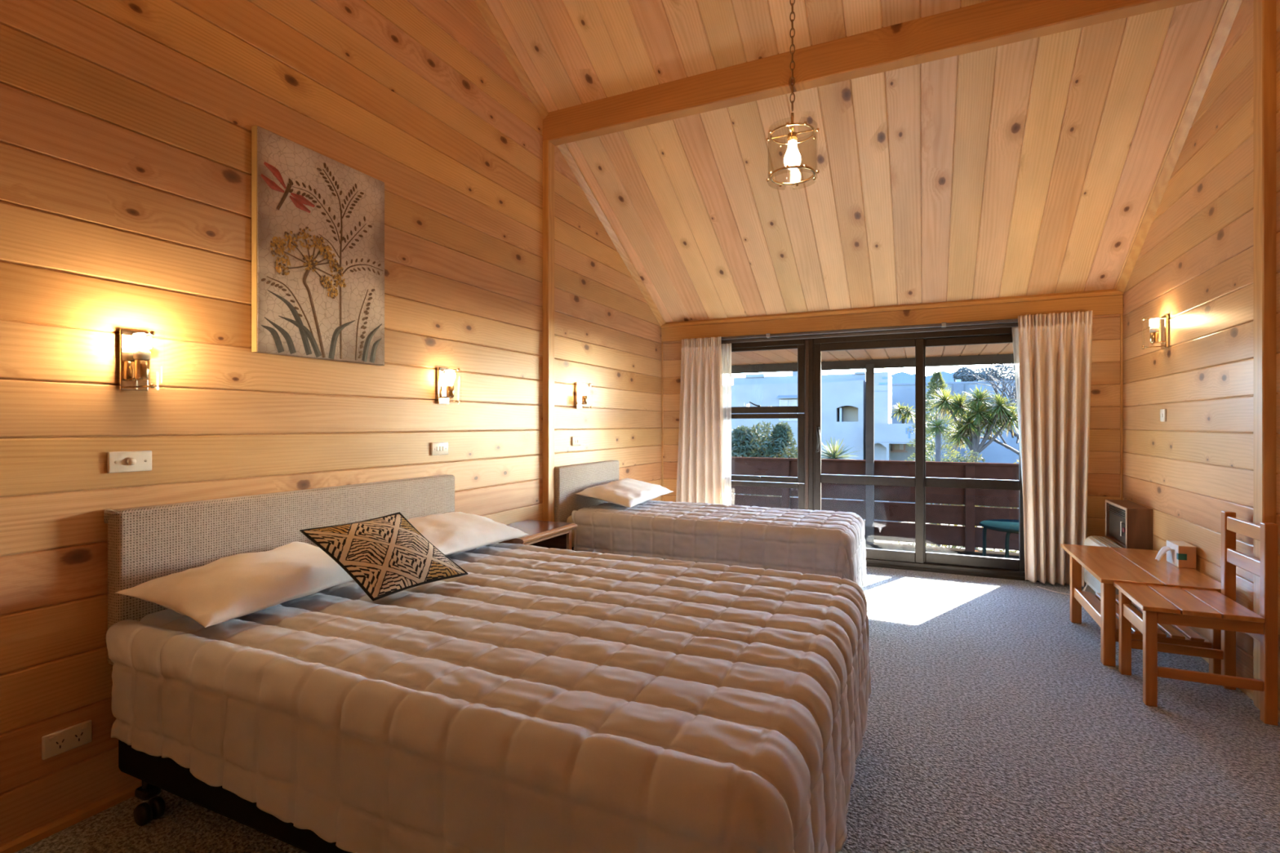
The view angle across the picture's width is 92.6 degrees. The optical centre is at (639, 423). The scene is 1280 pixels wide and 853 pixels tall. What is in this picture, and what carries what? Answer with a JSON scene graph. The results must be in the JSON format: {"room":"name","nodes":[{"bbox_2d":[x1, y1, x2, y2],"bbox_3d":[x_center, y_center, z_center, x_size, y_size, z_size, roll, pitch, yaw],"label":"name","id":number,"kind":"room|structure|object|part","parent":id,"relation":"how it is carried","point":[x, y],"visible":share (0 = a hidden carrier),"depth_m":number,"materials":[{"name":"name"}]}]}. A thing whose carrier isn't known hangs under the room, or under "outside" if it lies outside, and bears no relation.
{"room":"hotel room","nodes":[
{"label":"hotel room","id":0,"kind":"room"},
{"bbox_2d":[0,0,661,844],"bbox_3d":[-1.527,-1.292,2.416,0.007,5.153,8.400,0,0,25],"label":"wall","id":1,"kind":"structure","parent":0,"point":[126,126],"depth_m":2.31,"materials":[{"name":"brown wood"}]},
{"bbox_2d":[41,720,92,759],"bbox_3d":[-1.760,0.971,1.883,0.016,0.070,0.120,0,0,25],"label":"power outlet","id":2,"kind":"object","parent":1,"relation":"attached to","point":[56,743],"visible":1,"depth_m":1.88,"materials":[{"name":"plastic"}]},
{"bbox_2d":[0,780,142,852],"bbox_3d":[-1.517,1.220,2.412,0.030,0.030,8.300,0,0,25],"label":"baseboard","id":3,"kind":"structure","parent":1,"relation":"attached to","point":[37,834],"depth_m":1.88,"materials":[{"name":"brown wood"}]},
{"bbox_2d":[106,450,151,473],"bbox_3d":[-1.688,0.125,2.030,0.023,0.069,0.124,0,0,25],"label":"switch plate","id":4,"kind":"object","parent":1,"relation":"attached to","point":[135,460],"visible":1,"depth_m":2.02,"materials":[{"name":"plastic"}]},
{"bbox_3d":[-1.683,0.125,2.028,0.013,0.024,0.024,0,0,25],"label":"dimmer knob","id":5,"kind":"part","parent":4,"relation":"part of","materials":[{"name":"plastic"}]},
{"bbox_2d":[118,328,155,391],"bbox_3d":[-1.639,-0.211,2.015,0.123,0.200,0.093,0,0,25],"label":"wall light","id":6,"kind":"object","parent":1,"relation":"attached to","point":[134,355],"visible":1,"depth_m":2.01,"materials":[{"name":"gold mirror"}]},
{"bbox_3d":[-1.640,-0.227,2.016,0.046,0.032,0.046,0,0,25],"label":"bulb","id":7,"kind":"part","parent":6,"relation":"part of","materials":[{"name":"glass"}]},
{"bbox_3d":[-1.631,-0.123,2.012,0.107,0.014,0.014,0,0,25],"label":"rod","id":8,"kind":"part","parent":6,"relation":"part of","materials":[{"name":"gold metal"}]},
{"bbox_3d":[-1.631,-0.296,2.012,0.107,0.014,0.014,0,0,25],"label":"rod","id":9,"kind":"part","parent":6,"relation":"part of","materials":[{"name":"gold metal"}]},
{"bbox_2d":[103,474,454,665],"bbox_3d":[-1.366,0.528,2.657,0.074,0.505,1.552,0,0,25],"label":"headboard","id":10,"kind":"object","parent":1,"relation":"attached to","point":[145,544],"visible":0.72,"depth_m":2.26,"materials":[{"name":"fabric"}]},
{"bbox_2d":[251,124,384,365],"bbox_3d":[-1.375,-0.725,2.679,0.038,0.885,0.626,0,0,25],"label":"canvas painting","id":11,"kind":"object","parent":1,"relation":"attached to","point":[317,220],"visible":1,"depth_m":2.61,"materials":[{"name":"fabric"}]},
{"bbox_2d":[431,442,448,455],"bbox_3d":[-1.089,0.135,3.332,0.014,0.069,0.124,0,0,25],"label":"switch plate","id":12,"kind":"object","parent":1,"relation":"attached to","point":[437,448],"visible":1,"depth_m":3.33,"materials":[{"name":"plastic"}]},
{"bbox_2d":[436,366,459,404],"bbox_3d":[-1.030,-0.208,3.327,0.123,0.200,0.093,0,0,25],"label":"wall light","id":13,"kind":"object","parent":1,"relation":"attached to","point":[446,377],"visible":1,"depth_m":3.31,"materials":[{"name":"gold mirror"}]},
{"bbox_3d":[-1.032,-0.252,3.328,0.060,0.088,0.060,0,0,25],"label":"bulb","id":14,"kind":"part","parent":13,"relation":"part of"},
{"bbox_3d":[-1.023,-0.120,3.324,0.107,0.014,0.014,0,0,25],"label":"rod","id":15,"kind":"part","parent":13,"relation":"part of","materials":[{"name":"gold metal"}]},
{"bbox_2d":[473,0,547,119],"bbox_3d":[-1.258,-2.900,2.935,0.045,1.589,2.867,0,0,25],"label":"trim","id":16,"kind":"structure","parent":1,"relation":"attached to","point":[482,6],"depth_m":3.88,"materials":[{"name":"brown wood"}]},
{"bbox_2d":[542,140,554,521],"bbox_3d":[-0.641,-0.365,4.274,0.057,3.200,0.081,0,0,25],"label":"wooden post","id":17,"kind":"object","parent":1,"relation":"attached to","point":[548,160],"depth_m":4.24,"materials":[{"name":"brown wood"}]},
{"bbox_2d":[571,436,581,445],"bbox_3d":[-0.481,0.131,4.643,0.014,0.069,0.124,0,0,25],"label":"switch plate","id":18,"kind":"object","parent":1,"relation":"attached to","point":[575,441],"visible":1,"depth_m":4.63,"materials":[{"name":"plastic"}]},
{"bbox_2d":[574,382,591,408],"bbox_3d":[-0.421,-0.215,4.643,0.123,0.200,0.093,0,0,25],"label":"wall light","id":19,"kind":"object","parent":1,"relation":"attached to","point":[580,388],"visible":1,"depth_m":4.63,"materials":[{"name":"gold mirror"}]},
{"bbox_3d":[-0.422,-0.259,4.643,0.060,0.088,0.060,0,0,25],"label":"bulb","id":20,"kind":"part","parent":19,"relation":"part of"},
{"bbox_2d":[554,460,618,522],"bbox_3d":[-0.402,0.520,4.736,0.074,0.430,0.945,0,0,25],"label":"headboard","id":21,"kind":"object","parent":1,"relation":"attached to","point":[569,480],"visible":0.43,"depth_m":4.52,"materials":[{"name":"fabric"}]},
{"bbox_2d":[557,143,665,326],"bbox_3d":[-0.186,-1.537,5.245,0.045,1.146,2.040,0,0,25],"label":"trim","id":22,"kind":"structure","parent":1,"relation":"attached to","point":[566,153],"depth_m":5.07,"materials":[{"name":"brown wood"}]},
{"bbox_2d":[661,342,662,501],"bbox_3d":[0.226,0.135,6.171,0.014,2.200,0.014,0,0,25],"label":"trim","id":23,"kind":"structure","parent":1,"relation":"attached to","point":[661,342],"depth_m":6.16,"materials":[{"name":"brown wood"}]},
{"bbox_2d":[542,0,1201,146],"bbox_3d":[1.047,-2.070,3.498,3.793,0.230,0.093,0,0,25],"label":"beam","id":24,"kind":"structure","parent":1,"relation":"attached to","point":[990,24],"depth_m":3.40,"materials":[{"name":"wood"}]},
{"bbox_2d":[14,566,1279,852],"bbox_3d":[0.171,1.265,1.607,3.853,0.060,8.360,0,0,25],"label":"floor","id":25,"kind":"structure","parent":0,"point":[997,722],"depth_m":2.28,"materials":[{"name":"grey carpet"}]},
{"bbox_2d":[118,739,351,852],"bbox_3d":[-0.412,0.942,2.205,2.023,0.584,1.553,0,0,25],"label":"bed","id":26,"kind":"object","parent":25,"relation":"on","point":[156,773],"visible":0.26,"depth_m":1.76,"materials":[{"name":"black fabric"}]},
{"bbox_2d":[106,542,871,852],"bbox_3d":[-0.353,0.868,2.172,2.110,0.514,1.720,0,0,25],"label":"quilt","id":27,"kind":"object","parent":26,"relation":"on","point":[533,699],"visible":0.95,"depth_m":1.49,"materials":[{"name":"fabric"}]},
{"bbox_2d":[115,541,354,627],"bbox_3d":[-1.305,0.527,2.143,0.462,0.146,0.707,0,0,25],"label":"pillow","id":28,"kind":"object","parent":27,"relation":"on","point":[223,589],"visible":0.91,"depth_m":1.96,"materials":[{"name":"fabric"}]},
{"bbox_2d":[299,511,467,600],"bbox_3d":[-0.915,0.471,2.226,0.235,0.258,0.518,0,0,42],"label":"cushion","id":29,"kind":"object","parent":27,"relation":"on","point":[385,556],"visible":1,"depth_m":2.17,"materials":[{"name":"fabric"}]},
{"bbox_2d":[407,511,528,555],"bbox_3d":[-0.928,0.516,2.932,0.453,0.159,0.761,0,0,25],"label":"pillow","id":30,"kind":"object","parent":27,"relation":"on","point":[453,532],"visible":0.74,"depth_m":2.85,"materials":[{"name":"fabric"}]},
{"bbox_2d":[498,520,577,550],"bbox_3d":[-0.694,0.935,3.717,0.387,0.601,0.580,0,0,25],"label":"nightstand","id":31,"kind":"object","parent":25,"relation":"on","point":[545,534],"visible":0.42,"depth_m":3.80,"materials":[{"name":"brown wood"}]},
{"bbox_3d":[-0.556,0.679,3.653,0.018,0.016,0.469,0,0,25],"label":"rail","id":32,"kind":"part","parent":31,"relation":"part of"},
{"bbox_3d":[-0.608,0.953,3.958,0.332,0.564,0.020,0,0,25],"label":"panel","id":33,"kind":"part","parent":31,"relation":"part of","materials":[{"name":"red wood"}]},
{"bbox_3d":[-0.532,0.653,3.642,0.031,0.037,0.578,0,0,25],"label":"edge moulding","id":34,"kind":"part","parent":31,"relation":"part of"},
{"bbox_2d":[566,515,574,550],"bbox_3d":[0.488,0.942,4.348,1.853,0.584,0.878,0,0,25],"label":"bed","id":35,"kind":"object","parent":25,"relation":"on","point":[569,520],"visible":0.02,"depth_m":4.32,"materials":[{"name":"wood"}]},
{"bbox_2d":[571,500,866,588],"bbox_3d":[0.558,0.870,4.303,1.898,0.520,0.998,0,0,25],"label":"quilt","id":36,"kind":"object","parent":35,"relation":"on","point":[804,541],"visible":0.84,"depth_m":3.91,"materials":[{"name":"fabric"}]},
{"bbox_2d":[576,478,672,507],"bbox_3d":[-0.095,0.519,4.751,0.456,0.153,0.868,0,0,25],"label":"pillow","id":37,"kind":"object","parent":36,"relation":"on","point":[626,492],"visible":1,"depth_m":4.54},
{"bbox_2d":[1037,535,1123,595],"bbox_3d":[3.099,1.028,4.262,0.483,0.415,0.660,0,0,25],"label":"heater","id":38,"kind":"object","parent":25,"relation":"on","point":[1093,584],"visible":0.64,"depth_m":4.34,"materials":[{"name":"white metal"}]},
{"bbox_3d":[3.091,1.190,4.486,0.309,0.091,0.128,0,0,36],"label":"power cord","id":39,"kind":"part","parent":38,"relation":"part of","materials":[{"name":"white plastic"}]},
{"bbox_2d":[1090,535,1121,547],"bbox_3d":[3.215,0.824,4.192,0.082,0.006,0.610,0,0,25],"label":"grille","id":40,"kind":"object","parent":38,"relation":"attached to","point":[1101,541],"depth_m":4.28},
{"bbox_2d":[1061,543,1221,674],"bbox_3d":[2.783,1.010,3.449,0.518,0.450,1.000,0,0,25],"label":"coffee table","id":41,"kind":"object","parent":25,"relation":"on","point":[1108,565],"visible":0.67,"depth_m":3.18,"materials":[{"name":"brown wood"}]},
{"bbox_3d":[2.716,1.021,3.815,0.052,0.428,0.056,0,0,25],"label":"leg","id":42,"kind":"part","parent":41,"relation":"part of","materials":[{"name":"orange wood"}]},
{"bbox_3d":[2.558,1.044,3.480,0.024,0.062,0.684,0,0,25],"label":"shelf rail","id":43,"kind":"part","parent":41,"relation":"part of","materials":[{"name":"orange wood"}]},
{"bbox_3d":[2.404,1.021,3.143,0.052,0.428,0.056,0,0,25],"label":"leg","id":44,"kind":"part","parent":41,"relation":"part of","materials":[{"name":"orange wood"}]},
{"bbox_3d":[2.915,1.085,3.731,0.380,0.050,0.022,0,0,25],"label":"cross rail","id":45,"kind":"part","parent":41,"relation":"part of","materials":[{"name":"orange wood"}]},
{"bbox_3d":[2.599,1.085,3.049,0.380,0.050,0.022,0,0,25],"label":"cross rail","id":46,"kind":"part","parent":41,"relation":"part of","materials":[{"name":"orange wood"}]},
{"bbox_2d":[1155,540,1195,568],"bbox_3d":[2.985,0.725,3.421,0.138,0.118,0.181,0,0,25],"label":"tissue box","id":47,"kind":"object","parent":41,"relation":"on","point":[1179,553],"visible":1,"depth_m":3.35,"materials":[{"name":"cardboard"}]},
{"bbox_3d":[2.953,1.044,3.297,0.024,0.062,0.684,0,0,25],"label":"shelf rail","id":48,"kind":"part","parent":41,"relation":"part of","materials":[{"name":"orange wood"}]},
{"bbox_3d":[2.796,1.021,2.962,0.052,0.428,0.056,0,0,25],"label":"leg","id":49,"kind":"part","parent":41,"relation":"part of","materials":[{"name":"orange wood"}]},
{"bbox_2d":[1113,511,1277,725],"bbox_3d":[2.491,0.823,2.780,0.448,0.825,0.458,0,0,25],"label":"chair","id":50,"kind":"object","parent":25,"relation":"on","point":[1175,606],"visible":1,"depth_m":2.67,"materials":[{"name":"orange wood"}]},
{"bbox_3d":[2.398,1.026,3.026,0.042,0.418,0.042,0,0,25],"label":"leg","id":51,"kind":"part","parent":50,"relation":"part of","materials":[{"name":"orange wood"}]},
{"bbox_3d":[2.320,0.914,2.859,0.024,0.062,0.326,0,0,25],"label":"rail","id":52,"kind":"part","parent":50,"relation":"part of","materials":[{"name":"orange wood"}]},
{"bbox_3d":[2.244,1.026,2.692,0.042,0.418,0.042,0,0,25],"label":"leg","id":53,"kind":"part","parent":50,"relation":"part of","materials":[{"name":"orange wood"}]},
{"bbox_3d":[2.753,0.823,2.863,0.042,0.825,0.044,0,0,25],"label":"leg","id":54,"kind":"part","parent":50,"relation":"part of","materials":[{"name":"orange wood"}]},
{"bbox_3d":[2.676,0.885,2.695,0.024,0.070,0.326,0,0,25],"label":"rail","id":55,"kind":"part","parent":50,"relation":"part of","materials":[{"name":"orange wood"}]},
{"bbox_3d":[2.597,0.823,2.527,0.042,0.825,0.044,0,0,25],"label":"leg","id":56,"kind":"part","parent":50,"relation":"part of","materials":[{"name":"orange wood"}]},
{"bbox_2d":[485,0,1226,322],"bbox_3d":[0.216,-2.345,1.619,3.947,2.801,8.520,0,0,25],"label":"ceiling","id":57,"kind":"structure","parent":0,"point":[1032,166],"depth_m":3.99,"materials":[{"name":"brown wood"}]},
{"bbox_2d":[766,0,819,189],"bbox_3d":[0.684,-1.846,2.747,0.216,1.511,0.216,0,0,-42],"label":"pendant lamp","id":58,"kind":"object","parent":57,"relation":"hanging from","point":[792,160],"visible":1,"depth_m":2.73,"materials":[{"name":"gold metal"}]},
{"bbox_3d":[0.684,-1.974,2.747,0.019,1.145,0.018,0,0,-20],"label":"chain","id":59,"kind":"part","parent":58,"relation":"part of","materials":[{"name":"gold metal"}]},
{"bbox_3d":[0.684,-1.206,2.747,0.074,0.121,0.074,0,0,25],"label":"bulb","id":60,"kind":"part","parent":58,"relation":"part of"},
{"bbox_2d":[731,342,1013,365],"bbox_3d":[2.735,-0.839,6.613,9.399,0.027,2.700,0,0,25],"label":"ceiling","id":61,"kind":"structure","parent":0,"point":[781,356],"depth_m":7.21,"materials":[{"name":"wood"}]},
{"bbox_2d":[662,314,1119,584],"bbox_3d":[1.948,0.205,5.440,3.953,2.660,0.110,0,0,25],"label":"wall","id":62,"kind":"structure","parent":0,"point":[1104,466],"depth_m":4.67,"materials":[{"name":"brown wood"}]},
{"bbox_2d":[715,318,1017,343],"bbox_3d":[1.921,-0.802,5.332,3.240,0.062,0.090,0,0,25],"label":"track","id":63,"kind":"object","parent":62,"relation":"attached to","point":[941,326],"visible":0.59,"depth_m":5.26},
{"bbox_2d":[675,336,725,504],"bbox_3d":[0.576,0.193,5.855,0.524,2.027,0.103,0,0,25],"label":"curtain","id":64,"kind":"object","parent":63,"relation":"hanging from","point":[700,473],"visible":0.8,"depth_m":5.85,"materials":[{"name":"fabric"}]},
{"bbox_2d":[721,342,731,505],"bbox_3d":[0.811,0.211,5.832,0.127,1.951,0.026,0,0,27],"label":"sheer curtain","id":65,"kind":"object","parent":63,"relation":"hanging from","point":[726,348],"visible":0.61,"depth_m":5.82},
{"bbox_2d":[1011,326,1022,490],"bbox_3d":[3.027,0.206,4.803,0.190,1.942,0.026,0,0,25],"label":"sheer curtain","id":66,"kind":"object","parent":63,"relation":"hanging from","point":[1015,330],"visible":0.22,"depth_m":4.83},
{"bbox_2d":[1017,310,1093,587],"bbox_3d":[3.150,0.187,4.648,0.479,2.054,0.111,0,0,25],"label":"curtain","id":67,"kind":"object","parent":63,"relation":"hanging from","point":[1055,349],"visible":0.98,"depth_m":4.65,"materials":[{"name":"fabric"}]},
{"bbox_2d":[661,294,1123,342],"bbox_3d":[1.922,-0.897,5.385,3.753,0.145,0.032,0,0,25],"label":"wooden beam","id":68,"kind":"structure","parent":62,"relation":"attached to","point":[1104,304],"depth_m":5.22,"materials":[{"name":"wood"}]},
{"bbox_2d":[661,288,1123,327],"bbox_3d":[1.920,-0.999,5.381,3.753,0.057,0.040,0,0,25],"label":"trim","id":69,"kind":"structure","parent":62,"relation":"attached to","point":[1112,291],"depth_m":5.20,"materials":[{"name":"brown wood"}]},
{"bbox_2d":[813,322,1039,582],"bbox_3d":[1.879,0.240,5.430,2.800,2.090,0.226,0,0,25],"label":"door","id":70,"kind":"structure","parent":62,"relation":"in","point":[920,560],"depth_m":5.16,"materials":[{"name":"brown metal"}]},
{"bbox_2d":[728,334,813,510],"bbox_3d":[1.085,0.200,5.769,1.075,2.010,0.121,0,0,25],"label":"window","id":71,"kind":"structure","parent":70,"relation":"attached to","point":[804,481],"depth_m":5.59,"materials":[{"name":"brown metal"}]},
{"bbox_3d":[1.089,0.825,5.778,0.915,0.560,0.040,0,0,25],"label":"sash","id":72,"kind":"part","parent":71,"relation":"part of","materials":[{"name":"brown metal"}]},
{"bbox_3d":[1.089,0.223,5.778,0.915,0.635,0.040,0,0,25],"label":"sash","id":73,"kind":"part","parent":71,"relation":"part of","materials":[{"name":"brown metal"}]},
{"bbox_3d":[1.089,-0.410,5.778,0.915,0.620,0.040,0,0,25],"label":"sash","id":74,"kind":"part","parent":71,"relation":"part of","materials":[{"name":"brown metal"}]},
{"bbox_3d":[1.592,0.138,5.489,0.028,0.237,0.035,0,0,25],"label":"lock plate","id":75,"kind":"part","parent":70,"relation":"part of","materials":[{"name":"black plastic"}]},
{"bbox_3d":[1.595,0.135,5.473,0.028,0.201,0.071,0,0,6],"label":"handle","id":76,"kind":"part","parent":70,"relation":"part of","materials":[{"name":"black plastic"}]},
{"bbox_3d":[1.988,0.227,5.345,0.890,1.893,0.040,0,0,25],"label":"sliding panel","id":77,"kind":"part","parent":70,"relation":"part of","materials":[{"name":"brown metal"}]},
{"bbox_3d":[1.887,1.246,5.449,2.800,0.078,0.185,0,0,25],"label":"sill","id":78,"kind":"part","parent":70,"relation":"part of","materials":[{"name":"brown metal"}]},
{"bbox_3d":[2.733,0.227,5.045,0.775,1.893,0.040,0,0,25],"label":"fixed panel","id":79,"kind":"part","parent":70,"relation":"part of","materials":[{"name":"brown metal"}]},
{"bbox_2d":[865,542,1018,559],"bbox_3d":[2.647,1.585,6.659,9.200,0.100,2.690,0,0,25],"label":"floor","id":80,"kind":"structure","parent":0,"point":[900,547],"depth_m":7.46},
{"bbox_2d":[865,363,874,544],"bbox_3d":[2.941,0.435,7.827,0.096,2.400,0.096,0,0,25],"label":"post","id":81,"kind":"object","parent":80,"relation":"on","point":[869,368],"depth_m":7.79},
{"bbox_2d":[731,457,1018,551],"bbox_3d":[3.173,1.002,7.793,9.200,1.065,0.130,0,0,25],"label":"balustrade","id":82,"kind":"object","parent":80,"relation":"on","point":[969,536],"visible":0.34,"depth_m":7.70,"materials":[{"name":"wood"}]},
{"bbox_3d":[1.978,1.018,8.309,0.100,1.035,0.060,0,0,25],"label":"post","id":83,"kind":"part","parent":82,"relation":"part of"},
{"bbox_3d":[3.177,0.485,7.803,9.200,0.030,0.110,0,0,25],"label":"rail","id":84,"kind":"part","parent":82,"relation":"part of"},
{"bbox_3d":[3.979,1.018,7.381,0.100,1.035,0.060,0,0,25],"label":"post","id":85,"kind":"part","parent":82,"relation":"part of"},
{"bbox_2d":[979,519,1018,558],"bbox_3d":[3.761,1.263,5.972,0.790,0.546,0.790,0,0,25],"label":"garden chair","id":86,"kind":"object","parent":80,"relation":"on","point":[1008,526],"visible":0.39,"depth_m":5.98,"materials":[{"name":"teal metal"}]},
{"bbox_3d":[3.552,1.270,6.280,0.030,0.531,0.086,0,0,-34],"label":"leg","id":87,"kind":"part","parent":86,"relation":"part of","materials":[{"name":"teal metal"}]},
{"bbox_3d":[3.459,1.270,5.754,0.087,0.532,0.031,0,0,-36],"label":"leg","id":88,"kind":"part","parent":86,"relation":"part of","materials":[{"name":"teal metal"}]},
{"bbox_2d":[1123,0,1279,711],"bbox_3d":[1.885,-1.292,0.835,0.007,5.153,8.400,0,0,25],"label":"wall","id":89,"kind":"structure","parent":0,"point":[1193,266],"depth_m":3.25,"materials":[{"name":"brown wood"}]},
{"bbox_2d":[1120,313,1123,546],"bbox_3d":[3.618,0.135,4.598,0.014,2.200,0.014,0,0,25],"label":"trim","id":90,"kind":"structure","parent":89,"relation":"attached to","point":[1121,315],"depth_m":4.59,"materials":[{"name":"brown wood"}]},
{"bbox_2d":[1105,499,1152,550],"bbox_3d":[3.385,0.691,4.250,0.139,0.268,0.520,0,0,25],"label":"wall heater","id":91,"kind":"object","parent":89,"relation":"attached to","point":[1128,523],"visible":1,"depth_m":4.04,"materials":[{"name":"brown wood"}]},
{"bbox_3d":[3.342,0.728,4.270,0.004,0.171,0.488,0,0,25],"label":"panel","id":92,"kind":"part","parent":91,"relation":"part of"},
{"bbox_3d":[3.274,0.720,4.136,0.009,0.090,0.120,0,0,25],"label":"control panel","id":93,"kind":"part","parent":91,"relation":"part of","materials":[{"name":"black plastic"}]},
{"bbox_2d":[1142,315,1168,350],"bbox_3d":[3.179,-0.565,3.784,0.121,0.200,0.093,0,0,25],"label":"wall light","id":94,"kind":"object","parent":89,"relation":"attached to","point":[1153,331],"visible":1,"depth_m":3.77,"materials":[{"name":"gold mirror"}]},
{"bbox_3d":[3.172,-0.477,3.787,0.105,0.014,0.014,0,0,25],"label":"rod","id":95,"kind":"part","parent":94,"relation":"part of","materials":[{"name":"gold metal"}]},
{"bbox_3d":[3.172,-0.650,3.787,0.105,0.014,0.014,0,0,25],"label":"rod","id":96,"kind":"part","parent":94,"relation":"part of","materials":[{"name":"gold metal"}]},
{"bbox_3d":[3.179,-0.581,3.784,0.046,0.032,0.046,0,0,25],"label":"bulb","id":97,"kind":"part","parent":94,"relation":"part of","materials":[{"name":"glass"}]},
{"bbox_2d":[1160,408,1166,422],"bbox_3d":[3.247,-0.053,3.802,0.014,0.078,0.075,0,0,25],"label":"switch plate","id":98,"kind":"object","parent":89,"relation":"attached to","point":[1162,411],"visible":1,"depth_m":3.79,"materials":[{"name":"plastic"}]},
{"bbox_2d":[1115,0,1242,292],"bbox_3d":[3.178,-1.537,3.685,0.045,1.146,2.040,0,0,25],"label":"trim","id":99,"kind":"structure","parent":89,"relation":"attached to","point":[1231,8],"depth_m":3.45,"materials":[{"name":"brown wood"}]},
{"bbox_2d":[1170,624,1279,723],"bbox_3d":[1.875,1.220,0.839,0.030,0.030,8.300,0,0,25],"label":"baseboard","id":100,"kind":"structure","parent":89,"relation":"attached to","point":[1249,693],"depth_m":2.78,"materials":[{"name":"brown wood"}]},
{"bbox_2d":[1253,0,1278,710],"bbox_3d":[2.699,-0.375,2.639,0.053,3.220,0.085,0,0,25],"label":"wooden post","id":101,"kind":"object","parent":89,"relation":"attached to","point":[1264,32],"depth_m":2.61,"materials":[{"name":"brown wood"}]},
{"bbox_3d":[2.666,-0.915,6.700,9.600,0.100,2.840,0,0,25],"label":"balcony","id":102,"kind":"object","parent":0,"visible":0},
{"bbox_2d":[731,353,1013,373],"bbox_3d":[3.192,-0.823,7.834,9.600,0.205,0.140,0,0,25],"label":"trim","id":103,"kind":"structure","parent":102,"relation":"attached to","point":[997,358],"depth_m":7.79,"materials":[{"name":"wood"}]},
{"label":"outside","id":104,"kind":"structure","parent":0,"visible":0},
{"bbox_2d":[862,503,1018,552],"bbox_3d":[31.254,4.335,67.407,180.000,0.200,131.400,0,0,25],"label":"ground","id":105,"kind":"structure","parent":104,"point":[875,540],"depth_m":21.87,"materials":[{"name":"concrete"}]},
{"bbox_2d":[731,421,797,497],"bbox_3d":[3.507,2.059,18.155,2.490,4.351,1.716,0,0,25],"label":"bush","id":106,"kind":"object","parent":105,"relation":"on","point":[746,442],"visible":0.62,"depth_m":17.85,"materials":[{"name":"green plant"}]},
{"bbox_2d":[731,368,935,504],"bbox_3d":[7.566,0.585,34.622,16.600,7.300,10.815,0,0,25],"label":"house","id":107,"kind":"structure","parent":105,"relation":"on","point":[842,395],"depth_m":28.94,"materials":[{"name":"white paint"}]},
{"bbox_3d":[7.008,-0.665,29.769,0.390,0.960,0.030,0,0,25],"label":"pane","id":108,"kind":"part","parent":107,"relation":"part of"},
{"bbox_2d":[776,395,797,398],"bbox_3d":[7.205,-1.305,29.507,1.150,0.160,0.400,0,0,25],"label":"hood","id":109,"kind":"object","parent":107,"relation":"attached to","point":[777,396],"depth_m":29.52,"materials":[{"name":"white concrete"}]},
{"bbox_3d":[7.398,-0.665,29.588,0.390,0.960,0.030,0,0,25],"label":"pane","id":110,"kind":"part","parent":107,"relation":"part of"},
{"bbox_3d":[12.072,-1.015,29.455,0.013,0.900,1.300,0,0,25],"label":"pane","id":111,"kind":"part","parent":107,"relation":"part of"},
{"bbox_3d":[12.291,1.095,29.326,0.210,0.280,0.030,0,0,25],"label":"pane","id":112,"kind":"part","parent":107,"relation":"part of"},
{"bbox_3d":[12.491,1.085,29.233,0.170,0.300,0.030,0,0,25],"label":"pane","id":113,"kind":"part","parent":107,"relation":"part of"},
{"bbox_2d":[821,436,859,499],"bbox_3d":[5.511,2.284,17.289,1.528,3.903,1.574,0,0,25],"label":"yucca","id":114,"kind":"object","parent":105,"relation":"on","point":[832,454],"visible":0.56,"depth_m":17.23,"materials":[{"name":"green plant"}]},
{"bbox_2d":[891,403,915,423],"bbox_3d":[13.266,1.559,30.784,1.757,5.352,1.359,0,0,25],"label":"tree","id":115,"kind":"object","parent":105,"relation":"on","point":[906,411],"visible":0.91,"depth_m":30.73,"materials":[{"name":"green plant"}]},
{"bbox_2d":[905,371,970,524],"bbox_3d":[10.473,1.178,21.601,2.209,6.113,2.205,0,0,25],"label":"conifer","id":116,"kind":"object","parent":105,"relation":"on","point":[935,375],"visible":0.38,"depth_m":21.50,"materials":[{"name":"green plant"}]},
{"bbox_2d":[925,417,954,546],"bbox_3d":[8.297,2.020,17.054,0.800,4.429,0.755,0,0,-4],"label":"tree","id":117,"kind":"object","parent":105,"relation":"on","point":[938,428],"visible":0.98,"depth_m":17.02,"materials":[{"name":"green plant"}]},
{"bbox_2d":[890,449,1018,552],"bbox_3d":[8.300,2.344,14.327,4.763,3.429,1.948,0,0,25],"label":"hedge","id":118,"kind":"object","parent":105,"relation":"on","point":[971,456],"visible":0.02,"depth_m":14.74,"materials":[{"name":"green plant"}]},
{"bbox_2d":[892,379,1018,463],"bbox_3d":[25.737,0.635,43.621,22.000,7.200,11.200,0,0,25],"label":"building","id":119,"kind":"structure","parent":105,"relation":"on","point":[903,393],"depth_m":39.70,"materials":[{"name":"blue concrete"}]},
{"bbox_2d":[926,384,1018,550],"bbox_3d":[9.703,1.544,17.550,2.781,5.382,1.562,0,0,25],"label":"tree","id":120,"kind":"object","parent":105,"relation":"on","point":[978,406],"visible":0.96,"depth_m":17.45,"materials":[{"name":"green plant"}]},
{"bbox_2d":[927,365,1018,454],"bbox_3d":[10.716,1.141,18.397,3.879,6.194,2.530,0,0,30],"label":"bare tree","id":121,"kind":"object","parent":105,"relation":"on","point":[1010,389],"visible":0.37,"depth_m":18.08,"materials":[{"name":"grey plant"}]},
{"bbox_2d":[952,364,1014,382],"bbox_3d":[28.786,-0.599,50.594,5.305,9.668,2.072,0,0,25],"label":"rounded tree","id":122,"kind":"object","parent":105,"relation":"on","point":[958,375],"visible":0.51,"depth_m":50.44,"materials":[{"name":"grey plant"}]},
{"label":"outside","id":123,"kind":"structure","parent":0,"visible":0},
{"bbox_2d":[891,370,1008,383],"bbox_3d":[238.400,-15.630,544.207,254.698,62.640,72.000,0,0,25],"label":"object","id":124,"kind":"object","parent":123,"point":[900,377],"visible":0.06,"depth_m":545.04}
]}

